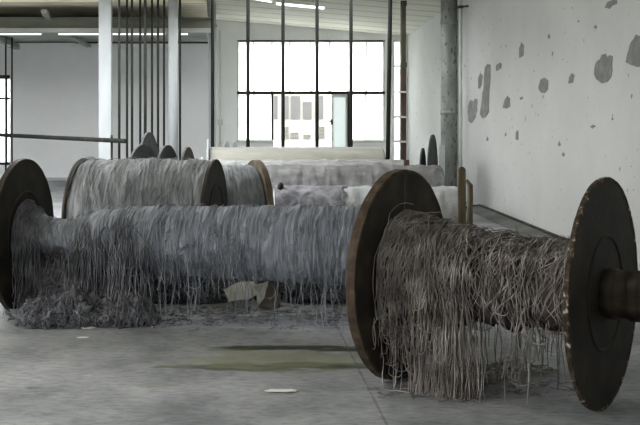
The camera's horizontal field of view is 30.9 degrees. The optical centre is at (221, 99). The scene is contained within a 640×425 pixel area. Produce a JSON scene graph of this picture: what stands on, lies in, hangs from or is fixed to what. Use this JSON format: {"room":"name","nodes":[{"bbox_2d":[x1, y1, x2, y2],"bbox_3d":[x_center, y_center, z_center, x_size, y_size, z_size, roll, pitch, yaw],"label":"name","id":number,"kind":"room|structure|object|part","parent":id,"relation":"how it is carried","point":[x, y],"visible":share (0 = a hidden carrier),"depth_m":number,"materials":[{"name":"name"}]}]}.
{"room":"factory floor","nodes":[
{"label":"factory floor","id":0,"kind":"room"},
{"bbox_2d":[0,33,207,41],"bbox_3d":[-3.379,-1.089,19.310,6.243,0.060,3.380,0,0,0],"label":"ceiling","id":1,"kind":"structure","parent":0,"point":[44,37],"depth_m":19.80,"materials":[{"name":"grey paint"}]},
{"bbox_2d":[0,36,19,49],"bbox_3d":[-3.676,-0.987,19.500,0.108,0.165,2.203,0,0,0],"label":"brace","id":2,"kind":"object","parent":1,"relation":"attached to","point":[16,46],"visible":0.89,"depth_m":19.71,"materials":[{"name":"grey metal"}]},
{"bbox_2d":[66,35,90,46],"bbox_3d":[-2.435,-1.004,19.600,0.080,0.105,2.402,0,0,1],"label":"brace","id":3,"kind":"object","parent":1,"relation":"attached to","point":[72,37],"visible":0.86,"depth_m":19.36,"materials":[{"name":"grey metal"}]},
{"bbox_2d":[0,33,208,178],"bbox_3d":[-3.369,-0.833,21.625,6.263,4.600,1.250,0,0,0],"label":"wall","id":4,"kind":"structure","parent":0,"point":[56,85],"depth_m":21.00,"materials":[{"name":"paint"}]},
{"bbox_2d":[0,75,9,164],"bbox_3d":[-4.346,0.365,21.060,0.950,1.644,0.080,0,0,0],"label":"window","id":5,"kind":"structure","parent":4,"relation":"in","point":[2,77],"depth_m":21.05,"materials":[{"name":"glass"}]},
{"bbox_2d":[46,178,66,180],"bbox_3d":[-2.054,1.441,20.960,3.634,0.052,0.080,0,0,0],"label":"baseboard","id":6,"kind":"structure","parent":4,"relation":"attached to","point":[48,179],"depth_m":20.92,"materials":[{"name":"white paint"}]},
{"bbox_2d":[15,42,207,43],"bbox_3d":[-2.150,-1.046,20.950,3.789,0.030,0.080,0,0,0],"label":"trim","id":7,"kind":"structure","parent":4,"relation":"attached to","point":[15,42],"depth_m":20.91,"materials":[{"name":"black metal"}]},
{"bbox_2d":[206,0,210,16],"bbox_3d":[-0.200,-2.210,8.600,0.060,1.978,25.200,0,0,0],"label":"trim","id":8,"kind":"structure","parent":4,"relation":"attached to","point":[209,1],"depth_m":17.75,"materials":[{"name":"grey metal"}]},
{"bbox_2d":[0,0,440,35],"bbox_3d":[-1.480,-2.224,9.000,10.540,2.079,26.500,0,0,0],"label":"ceiling","id":9,"kind":"structure","parent":0,"point":[369,16],"depth_m":19.21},
{"bbox_2d":[0,0,204,1],"bbox_3d":[-3.375,-1.498,16.480,6.250,0.109,0.960,0,0,0],"label":"trim","id":10,"kind":"structure","parent":9,"relation":"attached to","point":[0,0],"depth_m":16.90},
{"bbox_2d":[275,0,324,8],"bbox_3d":[1.266,-1.548,18.600,0.805,0.163,0.090,0,0,0],"label":"strip light","id":11,"kind":"object","parent":9,"relation":"hanging from","point":[278,2],"visible":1,"depth_m":18.56,"materials":[{"name":"white plastic"}]},
{"bbox_2d":[216,20,406,159],"bbox_3d":[1.670,-0.833,22.125,4.240,4.600,0.250,0,0,0],"label":"wall","id":12,"kind":"structure","parent":0,"point":[231,31],"depth_m":22.00,"materials":[{"name":"paint"}]},
{"bbox_2d":[217,30,222,146],"bbox_3d":[-0.038,0.067,21.975,0.100,2.800,0.050,0,0,0],"label":"conduit","id":13,"kind":"object","parent":12,"relation":"attached to","point":[219,121],"visible":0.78,"depth_m":21.97,"materials":[{"name":"grey metal"}]},
{"bbox_2d":[236,40,385,146],"bbox_3d":[1.703,0.160,22.020,2.871,2.615,0.160,0,0,0],"label":"window","id":14,"kind":"structure","parent":12,"relation":"in","point":[265,55],"depth_m":22.05,"materials":[{"name":"glass"}]},
{"bbox_3d":[0.631,0.314,22.053,0.650,0.903,0.006,0,0,0],"label":"pane","id":15,"kind":"part","parent":14,"relation":"part of","materials":[{"name":"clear glass"}]},
{"bbox_3d":[1.703,0.790,22.020,2.871,0.050,0.160,0,0,0],"label":"sill","id":16,"kind":"part","parent":14,"relation":"part of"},
{"bbox_3d":[1.703,-0.643,22.053,2.793,1.010,0.006,0,0,0],"label":"pane","id":17,"kind":"part","parent":14,"relation":"part of","materials":[{"name":"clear glass"}]},
{"bbox_2d":[329,94,346,146],"bbox_3d":[2.230,0.670,22.025,0.346,1.555,0.090,0,0,0],"label":"door","id":18,"kind":"structure","parent":14,"relation":"attached to","point":[338,121],"depth_m":22.05,"materials":[{"name":"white glass"}]},
{"bbox_3d":[2.253,0.645,22.050,0.258,1.445,0.008,0,0,0],"label":"pane","id":19,"kind":"part","parent":18,"relation":"part of","materials":[{"name":"clear glass"}]},
{"bbox_3d":[2.774,0.314,22.053,0.650,0.903,0.006,0,0,0],"label":"pane","id":20,"kind":"part","parent":14,"relation":"part of","materials":[{"name":"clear glass"}]},
{"bbox_2d":[394,40,399,158],"bbox_3d":[3.357,0.157,22.068,0.135,2.620,0.176,0,0,0],"label":"window","id":21,"kind":"structure","parent":12,"relation":"in","point":[396,42],"depth_m":22.15,"materials":[{"name":"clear glass"}]},
{"bbox_2d":[0,181,639,424],"bbox_3d":[-1.480,1.567,9.350,10.640,0.200,27.300,0,0,0],"label":"floor","id":22,"kind":"structure","parent":0,"point":[213,374],"depth_m":6.08,"materials":[{"name":"concrete"}]},
{"bbox_2d":[5,37,6,169],"bbox_3d":[-3.628,0.209,19.300,0.066,2.516,0.066,0,0,0],"label":"steel pole","id":23,"kind":"object","parent":22,"relation":"on","point":[5,37],"visible":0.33,"depth_m":19.29,"materials":[{"name":"black metal"}]},
{"bbox_2d":[11,37,12,162],"bbox_3d":[-3.524,0.209,19.300,0.066,2.516,0.066,0,0,0],"label":"steel pole","id":24,"kind":"object","parent":22,"relation":"on","point":[11,37],"visible":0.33,"depth_m":19.29,"materials":[{"name":"black metal"}]},
{"bbox_2d":[9,295,68,328],"bbox_3d":[-1.149,1.368,7.524,0.462,0.198,0.374,0,0,0],"label":"heap","id":25,"kind":"object","parent":22,"relation":"on","point":[40,313],"visible":0.89,"depth_m":7.40,"materials":[{"name":"grey fabric"}]},
{"bbox_2d":[0,133,127,159],"bbox_3d":[-2.770,0.972,17.119,0.116,0.990,4.706,0,0,-40],"label":"handrail","id":26,"kind":"object","parent":22,"relation":"on","point":[111,140],"visible":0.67,"depth_m":16.33,"materials":[{"name":"metal"}]},
{"bbox_3d":[-2.770,0.547,17.119,0.117,0.060,4.706,0,0,-40],"label":"rail","id":27,"kind":"part","parent":26,"relation":"part of","materials":[{"name":"metal"}]},
{"bbox_3d":[-1.498,0.972,15.620,0.032,0.990,0.030,0,0,0],"label":"rail post","id":28,"kind":"part","parent":26,"relation":"part of","materials":[{"name":"metal"}]},
{"bbox_2d":[51,283,96,328],"bbox_3d":[-0.963,1.332,7.515,0.350,0.271,0.343,0,0,25],"label":"heap","id":29,"kind":"object","parent":22,"relation":"on","point":[73,301],"visible":0.84,"depth_m":7.40,"materials":[{"name":"grey fabric"}]},
{"bbox_2d":[3,254,163,314],"bbox_3d":[-0.986,1.244,7.881,1.204,0.447,0.346,0,0,0],"label":"heap","id":30,"kind":"object","parent":22,"relation":"on","point":[50,281],"visible":0.19,"depth_m":7.79,"materials":[{"name":"black fabric"}]},
{"bbox_2d":[85,293,124,327],"bbox_3d":[-0.779,1.368,7.541,0.455,0.199,0.318,0,0,0],"label":"heap","id":31,"kind":"object","parent":22,"relation":"on","point":[103,313],"visible":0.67,"depth_m":7.42,"materials":[{"name":"grey fabric"}]},
{"bbox_2d":[99,0,111,159],"bbox_3d":[-1.671,-0.018,16.500,0.179,2.970,0.179,0,0,0],"label":"column","id":32,"kind":"structure","parent":22,"relation":"on","point":[105,6],"depth_m":16.41,"materials":[{"name":"white paint"}]},
{"bbox_2d":[118,0,119,158],"bbox_3d":[-1.408,-0.030,15.750,0.078,2.995,0.078,0,0,0],"label":"steel pole","id":33,"kind":"object","parent":22,"relation":"on","point":[118,0],"visible":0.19,"depth_m":15.73,"materials":[{"name":"black metal"}]},
{"bbox_2d":[126,0,127,158],"bbox_3d":[-1.347,-0.014,16.300,0.072,2.962,0.072,0,0,0],"label":"steel pole","id":34,"kind":"object","parent":22,"relation":"on","point":[126,0],"visible":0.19,"depth_m":16.29,"materials":[{"name":"black metal"}]},
{"bbox_2d":[131,0,132,152],"bbox_3d":[-1.252,-0.023,16.000,0.076,2.980,0.076,0,0,0],"label":"steel pole","id":35,"kind":"object","parent":22,"relation":"on","point":[131,0],"visible":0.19,"depth_m":15.99,"materials":[{"name":"black metal"}]},
{"bbox_2d":[114,292,160,327],"bbox_3d":[-0.575,1.363,7.527,0.349,0.208,0.276,0,0,0],"label":"heap","id":36,"kind":"object","parent":22,"relation":"on","point":[131,310],"visible":0.94,"depth_m":7.45,"materials":[{"name":"grey fabric"}]},
{"bbox_2d":[139,0,140,143],"bbox_3d":[-1.167,-0.011,16.400,0.072,2.956,0.072,0,0,0],"label":"steel pole","id":37,"kind":"object","parent":22,"relation":"on","point":[139,0],"visible":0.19,"depth_m":16.39,"materials":[{"name":"black metal"}]},
{"bbox_2d":[130,144,155,158],"bbox_3d":[-0.857,0.971,12.400,0.140,0.993,0.993,0,0,18],"label":"flange","id":38,"kind":"object","parent":22,"relation":"on","point":[142,150],"visible":0.18,"depth_m":12.36,"materials":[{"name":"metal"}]},
{"bbox_2d":[61,156,227,278],"bbox_3d":[-0.540,0.958,9.152,1.217,1.022,1.026,0,0,11],"label":"spool","id":39,"kind":"object","parent":22,"relation":"on","point":[94,184],"visible":0.41,"depth_m":8.83},
{"bbox_2d":[144,0,146,133],"bbox_3d":[-1.055,-0.029,15.800,0.091,2.992,0.091,0,0,0],"label":"steel pole","id":40,"kind":"object","parent":22,"relation":"on","point":[145,1],"visible":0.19,"depth_m":15.78,"materials":[{"name":"black metal"}]},
{"bbox_2d":[140,132,158,157],"bbox_3d":[-0.844,0.917,13.200,0.140,1.100,1.100,0,0,9],"label":"flange","id":41,"kind":"object","parent":22,"relation":"on","point":[148,138],"visible":0.23,"depth_m":13.29,"materials":[{"name":"wood"}]},
{"bbox_2d":[151,0,152,133],"bbox_3d":[-0.998,-0.011,16.400,0.072,2.956,0.072,0,0,0],"label":"steel pole","id":42,"kind":"object","parent":22,"relation":"on","point":[151,0],"visible":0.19,"depth_m":16.39,"materials":[{"name":"black metal"}]},
{"bbox_2d":[157,0,158,152],"bbox_3d":[-0.896,-0.020,16.100,0.074,2.974,0.074,0,0,0],"label":"steel pole","id":43,"kind":"object","parent":22,"relation":"on","point":[157,0],"visible":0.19,"depth_m":16.08,"materials":[{"name":"black metal"}]},
{"bbox_2d":[163,0,164,145],"bbox_3d":[-0.817,-0.017,16.200,0.068,2.968,0.068,0,0,0],"label":"steel pole","id":44,"kind":"object","parent":22,"relation":"on","point":[163,0],"visible":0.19,"depth_m":16.19,"materials":[{"name":"black metal"}]},
{"bbox_2d":[157,145,176,158],"bbox_3d":[-0.612,0.984,12.800,0.140,0.966,0.966,0,0,14],"label":"flange","id":45,"kind":"object","parent":22,"relation":"on","point":[167,151],"visible":0.16,"depth_m":12.77,"materials":[{"name":"wood"}]},
{"bbox_2d":[168,0,177,158],"bbox_3d":[-0.701,-0.018,16.500,0.139,2.970,0.139,0,0,0],"label":"column","id":46,"kind":"structure","parent":22,"relation":"on","point":[172,4],"depth_m":16.44,"materials":[{"name":"white paint"}]},
{"bbox_2d":[179,0,180,160],"bbox_3d":[-0.595,-0.014,16.300,0.075,2.962,0.075,0,0,0],"label":"steel pole","id":47,"kind":"object","parent":22,"relation":"on","point":[179,0],"visible":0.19,"depth_m":16.29,"materials":[{"name":"black metal"}]},
{"bbox_2d":[0,159,361,332],"bbox_3d":[-0.160,0.937,7.675,2.542,1.063,1.061,0,0,13],"label":"spool","id":48,"kind":"object","parent":22,"relation":"on","point":[301,244],"visible":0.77,"depth_m":7.52},
{"bbox_2d":[7,199,157,328],"bbox_3d":[-0.911,1.075,7.657,1.078,0.781,0.489,0,0,23],"label":"yarn","id":49,"kind":"object","parent":48,"relation":"hanging from","point":[124,241],"depth_m":7.67},
{"bbox_2d":[181,147,193,160],"bbox_3d":[-0.389,0.999,13.000,0.140,0.936,0.936,0,0,9],"label":"flange","id":50,"kind":"object","parent":22,"relation":"on","point":[187,153],"visible":0.2,"depth_m":12.92,"materials":[{"name":"grey wood"}]},
{"bbox_2d":[152,275,233,304],"bbox_3d":[-0.246,1.362,8.377,0.758,0.209,0.292,0,0,2],"label":"heap","id":51,"kind":"object","parent":22,"relation":"on","point":[209,293],"visible":0.58,"depth_m":8.28,"materials":[{"name":"black fabric"}]},
{"bbox_2d":[209,2,215,147],"bbox_3d":[-0.163,-0.103,19.700,0.127,3.141,0.127,0,0,0],"label":"column","id":52,"kind":"structure","parent":22,"relation":"on","point":[214,2],"depth_m":19.64,"materials":[{"name":"black metal"}]},
{"bbox_2d":[211,0,213,146],"bbox_3d":[-0.138,-0.176,16.900,0.116,3.287,0.116,0,0,0],"label":"steel pole","id":53,"kind":"object","parent":22,"relation":"on","point":[212,1],"visible":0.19,"depth_m":16.88,"materials":[{"name":"black metal"}]},
{"bbox_2d":[222,141,229,146],"bbox_3d":[0.064,1.060,18.300,0.140,0.815,0.815,0,0,10],"label":"flange","id":54,"kind":"object","parent":22,"relation":"on","point":[225,144],"visible":0.12,"depth_m":18.26,"materials":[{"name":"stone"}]},
{"bbox_2d":[222,160,273,206],"bbox_3d":[-0.116,1.007,10.388,0.948,0.920,0.920,0,0,-15],"label":"spool","id":55,"kind":"object","parent":22,"relation":"on","point":[250,183],"visible":0.27,"depth_m":10.14,"materials":[{"name":"fabric"}]},
{"bbox_2d":[246,0,249,146],"bbox_3d":[0.382,-0.154,16.900,0.116,3.242,0.116,0,0,0],"label":"steel pole","id":56,"kind":"object","parent":22,"relation":"on","point":[247,1],"visible":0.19,"depth_m":16.88,"materials":[{"name":"black metal"}]},
{"bbox_2d":[223,281,279,308],"bbox_3d":[0.211,1.372,8.102,0.406,0.189,0.128,0,0,0],"label":"card","id":57,"kind":"object","parent":22,"relation":"on","point":[267,290],"visible":0.88,"depth_m":8.09,"materials":[{"name":"beige cardboard"}]},
{"bbox_2d":[221,278,289,299],"bbox_3d":[0.304,1.362,8.542,0.969,0.210,0.271,0,0,-2],"label":"heap","id":58,"kind":"object","parent":22,"relation":"on","point":[281,284],"visible":0.09,"depth_m":8.44,"materials":[{"name":"black fabric"}]},
{"bbox_2d":[264,389,296,391],"bbox_3d":[0.295,1.462,5.787,0.166,0.006,0.061,0,0,0],"label":"paper scrap","id":59,"kind":"object","parent":22,"relation":"on","point":[269,390],"visible":1,"depth_m":5.78,"materials":[{"name":"white paper"}]},
{"bbox_2d":[281,0,284,146],"bbox_3d":[0.896,-0.132,16.900,0.116,3.199,0.116,0,0,0],"label":"steel pole","id":60,"kind":"object","parent":22,"relation":"on","point":[282,1],"visible":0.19,"depth_m":16.88,"materials":[{"name":"black metal"}]},
{"bbox_2d":[206,139,385,159],"bbox_3d":[1.039,1.014,16.300,2.526,0.913,0.910,0,0,0],"label":"roll","id":61,"kind":"object","parent":22,"relation":"on","point":[248,153],"visible":0.26,"depth_m":16.06,"materials":[{"name":"white fabric"}]},
{"bbox_2d":[201,157,403,165],"bbox_3d":[1.074,1.129,15.300,2.734,0.730,0.730,0,0,0],"label":"roll","id":62,"kind":"object","parent":22,"relation":"on","point":[322,162],"visible":0.18,"depth_m":15.16,"materials":[{"name":"fabric"}]},
{"bbox_2d":[282,282,345,303],"bbox_3d":[0.728,1.363,8.383,0.585,0.209,0.336,0,0,0],"label":"heap","id":63,"kind":"object","parent":22,"relation":"on","point":[341,294],"visible":0.41,"depth_m":8.27,"materials":[{"name":"black fabric"}]},
{"bbox_2d":[315,0,318,146],"bbox_3d":[1.396,-0.111,16.900,0.116,3.156,0.116,0,0,0],"label":"steel pole","id":64,"kind":"object","parent":22,"relation":"on","point":[316,1],"visible":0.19,"depth_m":16.88,"materials":[{"name":"black metal"}]},
{"bbox_2d":[349,0,352,146],"bbox_3d":[1.896,-0.090,16.900,0.116,3.114,0.116,0,0,0],"label":"steel pole","id":65,"kind":"object","parent":22,"relation":"on","point":[350,1],"visible":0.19,"depth_m":16.88,"materials":[{"name":"black metal"}]},
{"bbox_2d":[266,164,445,189],"bbox_3d":[1.156,1.130,13.901,3.023,0.705,0.710,0,0,0],"label":"roll","id":66,"kind":"object","parent":22,"relation":"on","point":[312,175],"visible":0.27,"depth_m":13.67,"materials":[{"name":"grey fabric"}]},
{"bbox_2d":[273,182,457,222],"bbox_3d":[1.448,1.147,11.596,1.928,0.661,0.626,0,0,0],"label":"roll","id":67,"kind":"object","parent":22,"relation":"on","point":[291,195],"visible":0.35,"depth_m":11.39,"materials":[{"name":"grey fabric"}]},
{"bbox_2d":[156,301,575,398],"bbox_3d":[0.603,1.457,7.013,1.687,0.019,3.515,0,0,-24],"label":"litter","id":68,"kind":"object","parent":22,"relation":"on","point":[207,314],"visible":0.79,"depth_m":7.68,"materials":[{"name":"grey fabric"}]},
{"bbox_2d":[386,0,391,159],"bbox_3d":[2.428,-0.067,16.900,0.131,3.070,0.131,0,0,45],"label":"steel pole","id":69,"kind":"object","parent":22,"relation":"on","point":[389,44],"visible":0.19,"depth_m":16.87,"materials":[{"name":"black metal"}]},
{"bbox_2d":[394,0,406,159],"bbox_3d":[2.723,-0.026,17.587,0.200,2.986,0.125,0,0,0],"label":"post","id":70,"kind":"object","parent":22,"relation":"on","point":[403,3],"visible":0.95,"depth_m":17.55,"materials":[{"name":"metal"}]},
{"bbox_3d":[2.773,0.496,17.600,0.080,1.941,0.100,0,0,0],"label":"post","id":71,"kind":"part","parent":70,"relation":"part of","materials":[{"name":"metal"}]},
{"bbox_3d":[2.773,-0.997,17.590,0.092,1.045,0.110,0,0,0],"label":"post","id":72,"kind":"part","parent":70,"relation":"part of","materials":[{"name":"grey metal"}]},
{"bbox_2d":[419,148,425,164],"bbox_3d":[2.724,1.059,15.600,0.140,0.816,0.816,0,0,15],"label":"flange","id":73,"kind":"object","parent":22,"relation":"on","point":[422,153],"visible":0.32,"depth_m":15.49,"materials":[{"name":"wood"}]},
{"bbox_2d":[427,134,437,165],"bbox_3d":[2.820,0.965,15.400,0.140,1.005,1.005,0,0,17],"label":"flange","id":74,"kind":"object","parent":22,"relation":"on","point":[432,157],"visible":0.36,"depth_m":15.27,"materials":[{"name":"wood"}]},
{"bbox_2d":[439,145,444,175],"bbox_3d":[2.873,1.027,15.015,0.072,0.880,0.030,0,0,0],"label":"plank","id":75,"kind":"object","parent":22,"relation":"on","point":[441,147],"visible":0.36,"depth_m":15.00,"materials":[{"name":"white paint"}]},
{"bbox_2d":[457,167,465,223],"bbox_3d":[2.334,1.058,11.200,0.080,0.818,0.040,0,0,0],"label":"wooden stake","id":76,"kind":"object","parent":22,"relation":"on","point":[461,191],"visible":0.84,"depth_m":11.18,"materials":[{"name":"brown wood"}]},
{"bbox_2d":[466,179,472,223],"bbox_3d":[2.427,1.121,11.300,0.081,0.692,0.057,0,0,0],"label":"wooden stake","id":77,"kind":"object","parent":22,"relation":"on","point":[469,184],"visible":0.67,"depth_m":11.28,"materials":[{"name":"brown wood"}]},
{"bbox_2d":[417,356,559,377],"bbox_3d":[1.435,1.427,6.183,0.775,0.078,0.330,0,0,0],"label":"yarn tangle","id":78,"kind":"object","parent":22,"relation":"on","point":[500,371],"visible":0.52,"depth_m":6.18,"materials":[{"name":"grey fabric"}]},
{"bbox_2d":[346,169,639,410],"bbox_3d":[1.674,0.917,5.564,1.842,1.104,1.104,0,0,35],"label":"spool","id":79,"kind":"object","parent":22,"relation":"on","point":[413,275],"visible":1,"depth_m":5.64,"materials":[{"name":"brown wood"}]},
{"bbox_2d":[466,204,569,243],"bbox_3d":[3.380,1.442,13.087,0.250,0.074,4.878,0,0,0],"label":"curb","id":80,"kind":"object","parent":22,"relation":"on","point":[507,221],"visible":0.48,"depth_m":13.41,"materials":[{"name":"grey concrete"}]},
{"bbox_2d":[407,0,639,269],"bbox_3d":[3.663,-0.933,9.125,0.254,4.800,26.250,0,0,0],"label":"wall","id":81,"kind":"structure","parent":0,"point":[551,88],"depth_m":12.82,"materials":[{"name":"paint"}]},
{"bbox_2d":[440,0,457,186],"bbox_3d":[3.395,-0.011,17.200,0.260,2.956,0.260,0,0,0],"label":"drain pipe","id":82,"kind":"object","parent":81,"relation":"attached to","point":[448,112],"visible":0.88,"depth_m":17.09,"materials":[{"name":"grey metal"}]},
{"bbox_2d":[457,0,467,166],"bbox_3d":[3.474,-0.056,16.570,0.132,2.946,0.160,0,0,0],"label":"conduit","id":83,"kind":"object","parent":81,"relation":"attached to","point":[460,6],"visible":0.8,"depth_m":16.58,"materials":[{"name":"black metal"}]},
{"bbox_3d":[-6.625,-0.933,8.600,0.250,4.800,25.200,0,0,0],"label":"wall","id":84,"kind":"structure","parent":0,"visible":0},
{"bbox_2d":[0,17,210,32],"bbox_3d":[-3.326,-1.138,17.540,6.348,0.231,0.260,0,0,0],"label":"beam","id":85,"kind":"structure","parent":84,"relation":"attached to","point":[7,24],"depth_m":17.50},
{"bbox_2d":[0,33,41,34],"bbox_3d":[-3.154,-1.012,17.520,0.823,0.040,0.050,0,0,0],"label":"strip light","id":86,"kind":"object","parent":85,"relation":"attached to","point":[0,33],"visible":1,"depth_m":17.50,"materials":[{"name":"white plastic"}]},
{"bbox_2d":[41,9,51,19],"bbox_3d":[-2.642,-1.235,17.575,0.090,0.250,0.766,0,0,3],"label":"brace","id":87,"kind":"object","parent":85,"relation":"attached to","point":[44,12],"visible":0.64,"depth_m":17.31,"materials":[{"name":"grey metal"}]},
{"bbox_2d":[58,33,98,34],"bbox_3d":[-2.186,-1.012,17.520,0.625,0.040,0.050,0,0,0],"label":"strip light","id":88,"kind":"object","parent":85,"relation":"attached to","point":[58,33],"visible":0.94,"depth_m":17.50,"materials":[{"name":"white plastic"}]},
{"bbox_2d":[112,33,165,34],"bbox_3d":[-1.264,-1.012,17.520,0.823,0.040,0.050,0,0,0],"label":"strip light","id":89,"kind":"object","parent":85,"relation":"attached to","point":[112,33],"visible":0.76,"depth_m":17.50,"materials":[{"name":"white plastic"}]},
{"label":"outside","id":90,"kind":"structure","parent":0,"visible":0},
{"bbox_2d":[273,140,331,146],"bbox_3d":[2.500,1.617,41.500,55.000,0.200,37.000,0,0,0],"label":"ground","id":91,"kind":"structure","parent":90,"point":[276,143],"depth_m":40.11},
{"bbox_2d":[273,94,331,139],"bbox_3d":[3.845,-0.883,45.975,7.461,5.700,4.050,0,0,0],"label":"building","id":92,"kind":"structure","parent":91,"relation":"on","point":[299,108],"depth_m":44.00,"materials":[{"name":"white paint"}]},
{"bbox_2d":[319,127,324,137],"bbox_3d":[3.807,1.244,43.980,0.221,0.451,0.060,0,0,0],"label":"window grille","id":93,"kind":"object","parent":92,"relation":"attached to","point":[321,129],"depth_m":43.95,"materials":[{"name":"white metal"}]}
]}

